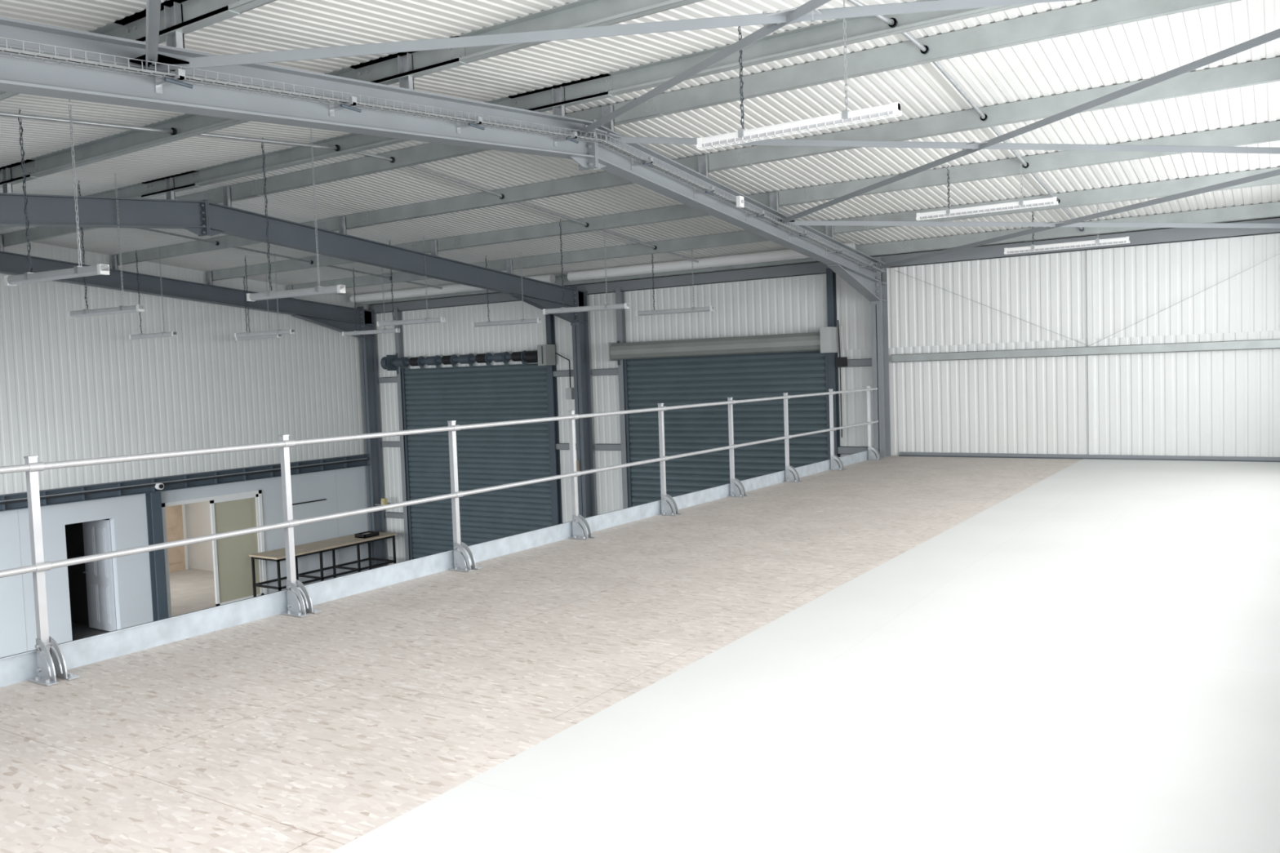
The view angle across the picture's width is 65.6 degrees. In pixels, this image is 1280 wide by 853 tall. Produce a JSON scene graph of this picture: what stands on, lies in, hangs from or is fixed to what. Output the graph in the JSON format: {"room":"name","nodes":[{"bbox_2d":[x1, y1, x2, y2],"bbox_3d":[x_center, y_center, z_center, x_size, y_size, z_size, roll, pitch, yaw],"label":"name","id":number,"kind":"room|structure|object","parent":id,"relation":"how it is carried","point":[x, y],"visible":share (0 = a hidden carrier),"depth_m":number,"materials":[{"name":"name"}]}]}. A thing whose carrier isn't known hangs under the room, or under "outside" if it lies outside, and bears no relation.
{"room":"warehouse mezzanine","nodes":[
{"label":"warehouse mezzanine","id":0,"kind":"room"},
{"bbox_2d":[64,518,109,640],"bbox_3d":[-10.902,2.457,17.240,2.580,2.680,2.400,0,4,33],"label":"doorway","id":1,"kind":"structure","parent":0,"point":[81,628],"depth_m":18.18,"materials":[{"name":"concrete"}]},
{"bbox_2d":[82,519,116,631],"bbox_3d":[-9.605,2.623,17.590,0.820,1.980,0.110,0,4,33],"label":"door","id":2,"kind":"structure","parent":1,"relation":"in","point":[96,534],"depth_m":17.56,"materials":[{"name":"grey paint"}]},
{"bbox_2d":[160,271,163,307],"bbox_3d":[-7.895,-2.264,16.475,0.029,0.578,0.076,0,3,27],"label":"cable","id":3,"kind":"object","parent":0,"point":[160,272],"depth_m":16.49,"materials":[{"name":"white metal"}]},
{"bbox_2d":[0,241,369,657],"bbox_3d":[-10.321,0.343,15.632,0.142,6.830,16.200,0,4,33],"label":"wall","id":4,"kind":"structure","parent":0,"point":[77,388],"depth_m":17.84,"materials":[{"name":"white metal"}]},
{"bbox_2d":[135,249,140,304],"bbox_3d":[-8.409,-2.510,16.717,0.038,0.899,0.076,0,3,27],"label":"cable","id":5,"kind":"object","parent":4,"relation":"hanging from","point":[135,250],"depth_m":16.74,"materials":[{"name":"black metal"}]},
{"bbox_2d":[128,312,177,339],"bbox_3d":[-8.132,-1.698,16.634,1.185,0.430,0.076,0,3,27],"label":"light","id":6,"kind":"object","parent":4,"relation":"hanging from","point":[163,334],"depth_m":16.62,"materials":[{"name":"white plastic"}]},
{"bbox_2d":[145,492,168,621],"bbox_3d":[-8.654,2.381,17.847,0.240,2.410,0.280,0,4,33],"label":"steel column","id":7,"kind":"structure","parent":4,"relation":"attached to","point":[153,500],"depth_m":17.83,"materials":[{"name":"grey metal"}]},
{"bbox_2d":[0,453,369,511],"bbox_3d":[-10.124,1.213,15.589,0.180,0.245,15.130,0,4,33],"label":"steel beam","id":8,"kind":"structure","parent":4,"relation":"attached to","point":[19,505],"depth_m":18.08,"materials":[{"name":"grey metal"}]},
{"bbox_2d":[161,489,266,617],"bbox_3d":[-8.108,2.417,18.982,0.105,2.180,2.110,0,4,33],"label":"door","id":9,"kind":"structure","parent":4,"relation":"in","point":[232,562],"depth_m":19.29,"materials":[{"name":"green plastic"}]},
{"bbox_2d":[243,276,247,330],"bbox_3d":[-7.297,-2.279,18.460,0.041,0.980,0.076,0,3,27],"label":"cable","id":10,"kind":"object","parent":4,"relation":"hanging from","point":[243,277],"depth_m":18.48,"materials":[{"name":"black metal"}]},
{"bbox_2d":[235,334,281,340],"bbox_3d":[-7.019,-1.644,18.364,1.154,0.056,0.076,0,3,27],"label":"light","id":11,"kind":"object","parent":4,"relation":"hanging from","point":[259,337],"depth_m":18.33,"materials":[{"name":"white plastic"}]},
{"bbox_2d":[234,302,294,337],"bbox_3d":[-6.418,-1.847,17.006,1.415,0.589,0.077,0,3,27],"label":"light","id":12,"kind":"object","parent":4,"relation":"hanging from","point":[264,333],"depth_m":17.03,"materials":[{"name":"white plastic"}]},
{"bbox_2d":[292,498,326,505],"bbox_3d":[-6.960,1.582,20.682,0.028,0.025,1.050,0,4,33],"label":"wall rail","id":13,"kind":"object","parent":4,"relation":"attached to","point":[323,499],"visible":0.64,"depth_m":20.74,"materials":[{"name":"black metal"}]},
{"bbox_2d":[168,500,215,616],"bbox_3d":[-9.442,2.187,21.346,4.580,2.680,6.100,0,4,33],"label":"doorway","id":14,"kind":"structure","parent":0,"point":[193,588],"depth_m":22.82,"materials":[{"name":"beige paint"}]},
{"bbox_2d":[164,504,188,573],"bbox_3d":[-10.945,2.329,22.953,0.108,2.130,0.990,0,4,33],"label":"door","id":15,"kind":"structure","parent":14,"relation":"in","point":[175,521],"depth_m":23.17,"materials":[{"name":"beige wood"}]},
{"bbox_2d":[0,0,1279,296],"bbox_3d":[-2.884,-2.740,10.598,18.260,0.859,16.400,0,4,33],"label":"ceiling","id":16,"kind":"structure","parent":0,"point":[1148,48],"depth_m":9.64,"materials":[{"name":"white metal"}]},
{"bbox_2d":[4,99,109,285],"bbox_3d":[-4.620,-1.837,7.780,1.200,1.376,0.076,0,3,27],"label":"light","id":17,"kind":"object","parent":16,"relation":"hanging from","point":[78,271],"visible":0.98,"depth_m":7.77,"materials":[{"name":"white plastic"}]},
{"bbox_2d":[67,173,144,317],"bbox_3d":[-6.195,-2.076,11.426,1.250,1.575,0.076,0,3,27],"label":"light","id":18,"kind":"object","parent":16,"relation":"hanging from","point":[138,308],"visible":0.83,"depth_m":11.39,"materials":[{"name":"white plastic"}]},
{"bbox_2d":[244,255,248,293],"bbox_3d":[-6.751,-2.612,17.120,0.037,0.641,0.077,0,3,27],"label":"cable","id":19,"kind":"object","parent":16,"relation":"hanging from","point":[245,255],"depth_m":17.14,"materials":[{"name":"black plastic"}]},
{"bbox_2d":[246,128,345,301],"bbox_3d":[-3.441,-2.081,9.791,1.250,1.606,0.076,0,3,27],"label":"light","id":20,"kind":"object","parent":16,"relation":"hanging from","point":[268,295],"visible":0.99,"depth_m":9.80,"materials":[{"name":"white plastic"}]},
{"bbox_2d":[342,266,399,336],"bbox_3d":[-4.912,-2.289,18.023,1.300,1.229,0.076,0,3,27],"label":"light","id":21,"kind":"object","parent":16,"relation":"hanging from","point":[395,330],"visible":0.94,"depth_m":18.03,"materials":[{"name":"white plastic"}]},
{"bbox_2d":[376,237,445,326],"bbox_3d":[-3.613,-2.269,15.517,1.300,1.345,0.076,0,3,27],"label":"light","id":22,"kind":"object","parent":16,"relation":"hanging from","point":[427,320],"visible":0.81,"depth_m":15.50,"materials":[{"name":"white plastic"}]},
{"bbox_2d":[471,254,541,327],"bbox_3d":[-2.271,-2.301,16.676,1.350,1.192,0.077,0,3,27],"label":"light","id":23,"kind":"object","parent":16,"relation":"hanging from","point":[523,321],"visible":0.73,"depth_m":16.66,"materials":[{"name":"white plastic"}]},
{"bbox_2d":[542,213,629,314],"bbox_3d":[-0.790,-2.273,13.898,1.350,1.330,0.077,0,3,27],"label":"light","id":24,"kind":"object","parent":16,"relation":"hanging from","point":[626,305],"visible":1,"depth_m":13.90,"materials":[{"name":"white plastic"}]},
{"bbox_2d":[350,242,855,302],"bbox_3d":[-1.440,-2.738,18.277,11.220,0.170,0.170,0,4,33],"label":"beam","id":25,"kind":"structure","parent":16,"relation":"attached to","point":[787,254],"depth_m":17.36,"materials":[{"name":"grey metal"}]},
{"bbox_2d":[635,249,713,315],"bbox_3d":[0.528,-2.344,15.940,1.350,1.061,0.077,0,3,27],"label":"light","id":26,"kind":"object","parent":16,"relation":"hanging from","point":[653,312],"visible":0.94,"depth_m":15.94,"materials":[{"name":"white plastic"}]},
{"bbox_2d":[696,0,901,150],"bbox_3d":[1.052,-2.463,6.886,1.506,0.850,0.074,0,4,33],"label":"light","id":27,"kind":"object","parent":16,"relation":"hanging from","point":[846,116],"visible":0.92,"depth_m":6.84,"materials":[{"name":"white plastic"}]},
{"bbox_2d":[915,154,1057,220],"bbox_3d":[3.792,-2.649,10.948,1.506,0.579,0.074,0,4,33],"label":"light","id":28,"kind":"object","parent":16,"relation":"hanging from","point":[1021,204],"visible":0.97,"depth_m":10.93,"materials":[{"name":"white plastic"}]},
{"bbox_2d":[1004,204,1129,254],"bbox_3d":[5.489,-2.586,12.839,1.506,0.574,0.074,0,4,33],"label":"light","id":29,"kind":"object","parent":16,"relation":"hanging from","point":[1098,242],"visible":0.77,"depth_m":12.82,"materials":[{"name":"white plastic"}]},
{"bbox_2d":[373,216,1279,565],"bbox_3d":[1.598,0.192,17.540,17.860,6.100,0.120,0,4,33],"label":"wall","id":30,"kind":"structure","parent":0,"point":[1215,402],"depth_m":14.89,"materials":[{"name":"white metal"}]},
{"bbox_2d":[378,377,396,382],"bbox_3d":[-5.504,-1.026,21.899,0.600,0.120,0.098,0,4,33],"label":"wall rail","id":31,"kind":"object","parent":30,"relation":"attached to","point":[384,380],"depth_m":21.87,"materials":[{"name":"grey metal"}]},
{"bbox_2d":[382,441,399,447],"bbox_3d":[-5.455,0.391,21.975,0.600,0.120,0.098,0,4,33],"label":"wall rail","id":32,"kind":"object","parent":30,"relation":"attached to","point":[384,444],"depth_m":21.94,"materials":[{"name":"grey metal"}]},
{"bbox_2d":[385,511,403,518],"bbox_3d":[-5.400,1.968,22.059,0.600,0.120,0.098,0,4,33],"label":"wall rail","id":33,"kind":"object","parent":30,"relation":"attached to","point":[388,514],"depth_m":22.04,"materials":[{"name":"grey metal"}]},
{"bbox_2d":[380,344,555,559],"bbox_3d":[-3.538,0.835,20.582,4.550,4.850,0.420,0,4,33],"label":"shutter door","id":34,"kind":"structure","parent":30,"relation":"in","point":[488,456],"depth_m":20.58,"materials":[{"name":"paint"}]},
{"bbox_2d":[552,368,621,450],"bbox_3d":[-0.988,-0.319,19.038,1.590,1.540,0.098,0,4,33],"label":"wall rail","id":35,"kind":"object","parent":30,"relation":"attached to","point":[598,446],"depth_m":18.86,"materials":[{"name":"grey metal"}]},
{"bbox_2d":[555,352,574,399],"bbox_3d":[-1.460,-0.975,19.151,0.385,0.910,0.100,0,4,33],"label":"control box","id":36,"kind":"object","parent":35,"relation":"attached to","point":[570,393],"visible":0.99,"depth_m":19.08,"materials":[{"name":"grey plastic"}]},
{"bbox_2d":[608,326,838,507],"bbox_3d":[1.429,0.824,17.358,4.326,4.870,0.450,0,4,33],"label":"shutter door","id":37,"kind":"structure","parent":30,"relation":"in","point":[677,372],"depth_m":17.43,"materials":[{"name":"paint"}]},
{"bbox_2d":[837,446,874,453],"bbox_3d":[3.556,0.388,16.159,0.690,0.120,0.098,0,4,33],"label":"wall rail","id":38,"kind":"object","parent":30,"relation":"attached to","point":[841,450],"depth_m":16.18,"materials":[{"name":"grey metal"}]},
{"bbox_2d":[835,338,1279,367],"bbox_3d":[5.997,-1.056,14.474,6.620,0.170,0.098,0,4,33],"label":"wall rail","id":39,"kind":"object","parent":30,"relation":"attached to","point":[1275,343],"depth_m":14.19,"materials":[{"name":"white metal"}]},
{"bbox_2d":[835,320,847,437],"bbox_3d":[3.262,-0.771,16.081,0.160,1.901,0.124,0,4,33],"label":"conduit","id":40,"kind":"object","parent":39,"relation":"attached to","point":[840,362],"visible":1,"depth_m":16.03,"materials":[{"name":"black metal"}]},
{"bbox_2d":[894,253,1279,346],"bbox_3d":[6.341,-1.800,14.113,5.553,1.316,0.007,0,4,33],"label":"rod","id":41,"kind":"object","parent":39,"relation":"attached to","point":[1278,254],"visible":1,"depth_m":14.05,"materials":[{"name":"metal"}]},
{"bbox_2d":[898,249,1279,462],"bbox_3d":[6.537,-1.031,14.129,5.860,3.000,0.101,0,4,33],"label":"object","id":42,"kind":"structure","parent":30,"relation":"attached to","point":[1089,267],"depth_m":14.21,"materials":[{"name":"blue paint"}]},
{"bbox_3d":[-2.656,3.823,10.948,18.060,0.150,16.200,0,4,33],"label":"floor","id":43,"kind":"structure","parent":0,"visible":0},
{"bbox_2d":[0,235,386,568],"bbox_3d":[-10.146,0.386,15.499,0.230,6.746,15.900,0,4,33],"label":"steel portal frame","id":44,"kind":"object","parent":43,"relation":"on","point":[337,317],"visible":0.93,"depth_m":20.38,"materials":[{"name":"grey metal"}]},
{"bbox_2d":[155,483,164,489],"bbox_3d":[-8.563,1.067,17.725,0.105,0.120,0.120,0,4,33],"label":"security camera","id":45,"kind":"object","parent":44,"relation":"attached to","point":[158,486],"visible":1,"depth_m":17.69,"materials":[{"name":"white plastic"}]},
{"bbox_2d":[374,497,389,505],"bbox_3d":[-5.652,1.647,21.853,0.400,0.160,0.280,0,4,33],"label":"box","id":46,"kind":"object","parent":44,"relation":"attached to","point":[384,501],"visible":0.83,"depth_m":21.68,"materials":[{"name":"plastic"}]},
{"bbox_2d":[0,167,595,518],"bbox_3d":[-5.273,0.384,12.353,0.230,6.746,15.900,0,4,33],"label":"frame","id":47,"kind":"object","parent":43,"relation":"on","point":[202,218],"visible":0.9,"depth_m":13.67,"materials":[{"name":"grey metal"}]},
{"bbox_2d":[576,460,579,471],"bbox_3d":[-1.216,0.779,18.787,0.100,0.270,0.090,0,4,33],"label":"wooden block","id":48,"kind":"object","parent":47,"relation":"attached to","point":[577,461],"visible":0.21,"depth_m":18.75,"materials":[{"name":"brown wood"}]},
{"bbox_2d":[368,217,1279,313],"bbox_3d":[1.484,-2.606,17.275,17.760,0.200,0.088,0,4,33],"label":"beam","id":49,"kind":"structure","parent":47,"relation":"attached to","point":[1166,235],"depth_m":15.68,"materials":[{"name":"grey metal"}]},
{"bbox_2d":[248,532,396,597],"bbox_3d":[-6.399,2.885,20.372,0.850,0.980,3.030,0,4,33],"label":"workbench","id":50,"kind":"object","parent":43,"relation":"on","point":[278,555],"visible":0.78,"depth_m":20.15,"materials":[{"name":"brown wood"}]},
{"bbox_2d":[355,530,379,538],"bbox_3d":[-5.790,2.294,21.085,0.300,0.080,0.400,0,4,33],"label":"tray","id":51,"kind":"object","parent":50,"relation":"on","point":[366,534],"visible":1,"depth_m":21.00,"materials":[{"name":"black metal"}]},
{"bbox_2d":[393,307,409,560],"bbox_3d":[-5.176,0.339,21.743,0.200,5.830,0.178,0,4,33],"label":"post","id":52,"kind":"object","parent":43,"relation":"on","point":[399,347],"visible":0.48,"depth_m":21.69,"materials":[{"name":"grey metal"}]},
{"bbox_2d":[0,1,890,457],"bbox_3d":[-0.384,0.382,9.197,0.230,6.746,15.900,0,4,33],"label":"frame","id":53,"kind":"object","parent":43,"relation":"on","point":[22,76],"visible":0.8,"depth_m":7.03,"materials":[{"name":"grey metal"}]},
{"bbox_2d":[0,0,276,100],"bbox_3d":[-5.057,-2.330,7.232,17.820,0.181,0.094,0,4,33],"label":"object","id":54,"kind":"structure","parent":53,"relation":"attached to","point":[197,14],"depth_m":5.63,"materials":[{"name":"metal"}]},
{"bbox_2d":[128,0,189,71],"bbox_3d":[-1.188,-1.735,2.484,5.930,0.402,3.740,0,4,33],"label":"brace","id":55,"kind":"object","parent":53,"relation":"attached to","point":[153,6],"visible":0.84,"depth_m":5.08,"materials":[{"name":"grey metal"}]},
{"bbox_2d":[0,0,703,187],"bbox_3d":[-4.089,-2.606,8.732,17.820,0.181,0.094,0,4,33],"label":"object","id":56,"kind":"structure","parent":53,"relation":"attached to","point":[580,13],"depth_m":7.17,"materials":[{"name":"metal"}]},
{"bbox_2d":[0,36,886,272],"bbox_3d":[-0.391,-2.251,8.966,0.229,0.740,15.103,0,4,33],"label":"cable tray","id":57,"kind":"object","parent":53,"relation":"attached to","point":[180,75],"visible":0.99,"depth_m":6.62,"materials":[{"name":"metal"}]},
{"bbox_2d":[736,195,744,208],"bbox_3d":[1.120,-2.504,11.073,0.055,0.120,0.100,0,4,33],"label":"junction box","id":58,"kind":"object","parent":57,"relation":"attached to","point":[740,199],"visible":1,"depth_m":11.04,"materials":[{"name":"white plastic"}]},
{"bbox_2d":[0,0,1034,230],"bbox_3d":[-3.110,-2.885,10.250,17.820,0.181,0.094,0,4,33],"label":"roof","id":59,"kind":"structure","parent":53,"relation":"attached to","point":[829,34],"depth_m":8.30,"materials":[{"name":"metal"}]},
{"bbox_2d":[135,227,457,293],"bbox_3d":[-7.824,-2.578,13.787,0.064,0.714,15.283,0,4,33],"label":"rod","id":60,"kind":"object","parent":59,"relation":"attached to","point":[216,243],"visible":0.61,"depth_m":16.52,"materials":[{"name":"metal"}]},
{"bbox_2d":[0,111,711,268],"bbox_3d":[-2.909,-2.580,10.615,0.064,0.714,15.283,0,4,33],"label":"rod","id":61,"kind":"object","parent":59,"relation":"attached to","point":[172,131],"visible":0.88,"depth_m":9.62,"materials":[{"name":"metal"}]},
{"bbox_2d":[847,0,1084,231],"bbox_3d":[2.022,-2.582,7.432,0.064,0.714,15.283,0,4,33],"label":"rod","id":62,"kind":"object","parent":59,"relation":"attached to","point":[892,22],"visible":0.88,"depth_m":8.46,"materials":[{"name":"metal"}]},
{"bbox_2d":[149,0,1071,136],"bbox_3d":[0.843,-2.314,5.631,5.930,0.451,4.290,0,4,33],"label":"brace","id":63,"kind":"object","parent":53,"relation":"attached to","point":[771,22],"visible":0.84,"depth_m":5.58,"materials":[{"name":"grey metal"}]},
{"bbox_2d":[0,0,1240,247],"bbox_3d":[-2.671,-2.937,10.929,17.820,0.181,0.094,0,4,33],"label":"roof","id":64,"kind":"structure","parent":53,"relation":"attached to","point":[1099,14],"depth_m":8.28,"materials":[{"name":"metal"}]},
{"bbox_2d":[111,56,1279,265],"bbox_3d":[-1.681,-2.889,12.464,17.820,0.181,0.094,0,4,33],"label":"roof","id":65,"kind":"structure","parent":53,"relation":"attached to","point":[1267,70],"depth_m":10.00,"materials":[{"name":"metal"}]},
{"bbox_2d":[205,120,1279,280],"bbox_3d":[-0.701,-2.842,13.982,17.820,0.181,0.094,0,4,33],"label":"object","id":66,"kind":"structure","parent":53,"relation":"attached to","point":[1269,131],"depth_m":11.84,"materials":[{"name":"metal"}]},
{"bbox_2d":[286,166,1279,289],"bbox_3d":[0.279,-2.794,15.500,17.820,0.181,0.094,0,4,33],"label":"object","id":67,"kind":"structure","parent":53,"relation":"attached to","point":[1165,188],"depth_m":13.67,"materials":[{"name":"metal"}]},
{"bbox_2d":[355,201,1279,305],"bbox_3d":[1.248,-2.748,17.001,17.820,0.181,0.094,0,4,33],"label":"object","id":68,"kind":"structure","parent":53,"relation":"attached to","point":[1270,209],"depth_m":14.46,"materials":[{"name":"metal"}]},
{"bbox_2d":[783,168,1279,271],"bbox_3d":[5.143,-2.497,12.293,5.930,0.402,3.740,0,4,33],"label":"brace","id":69,"kind":"object","parent":53,"relation":"attached to","point":[1077,222],"visible":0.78,"depth_m":12.25,"materials":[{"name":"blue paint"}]},
{"bbox_2d":[545,314,562,525],"bbox_3d":[-1.681,0.337,19.487,0.200,5.830,0.178,0,4,33],"label":"post","id":70,"kind":"object","parent":43,"relation":"on","point":[549,318],"visible":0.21,"depth_m":19.47,"materials":[{"name":"metal"}]},
{"bbox_2d":[615,287,628,508],"bbox_3d":[-0.286,0.337,18.587,0.200,5.830,0.178,0,4,33],"label":"post","id":71,"kind":"object","parent":43,"relation":"on","point":[620,295],"visible":0.48,"depth_m":18.51,"materials":[{"name":"metal"}]},
{"bbox_2d":[826,268,839,457],"bbox_3d":[3.201,0.335,16.336,0.200,5.830,0.178,0,4,33],"label":"post","id":72,"kind":"object","parent":43,"relation":"on","point":[830,276],"visible":0.23,"depth_m":16.24,"materials":[{"name":"metal"}]},
{"bbox_3d":[4.599,0.380,5.981,0.230,6.746,15.900,0,4,33],"label":"frame","id":73,"kind":"object","parent":43,"relation":"on","visible":0},
{"bbox_2d":[597,28,1279,226],"bbox_3d":[3.142,-2.593,9.194,5.930,0.433,4.090,0,4,33],"label":"brace","id":74,"kind":"object","parent":73,"relation":"attached to","point":[967,148],"visible":0.87,"depth_m":9.15,"materials":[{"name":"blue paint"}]},
{"bbox_3d":[2.167,1.181,7.635,6.160,0.380,15.999,0,4,33],"label":"floor","id":75,"kind":"structure","parent":0,"visible":0},
{"bbox_2d":[0,455,1082,852],"bbox_3d":[0.838,0.983,8.476,2.995,0.022,15.996,0,4,33],"label":"floor","id":76,"kind":"structure","parent":75,"relation":"on","point":[312,733],"depth_m":4.94,"materials":[{"name":"beige concrete"}]},
{"bbox_2d":[0,386,883,687],"bbox_3d":[-0.452,0.418,8.994,0.225,1.140,15.440,0,4,33],"label":"guardrail","id":77,"kind":"object","parent":76,"relation":"on","point":[42,665],"visible":1,"depth_m":6.58,"materials":[{"name":"metal"}]},
{"bbox_2d":[329,458,1279,852],"bbox_3d":[3.382,0.980,6.834,3.250,0.025,15.996,0,4,33],"label":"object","id":78,"kind":"structure","parent":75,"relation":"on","point":[1087,660],"depth_m":4.08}
]}

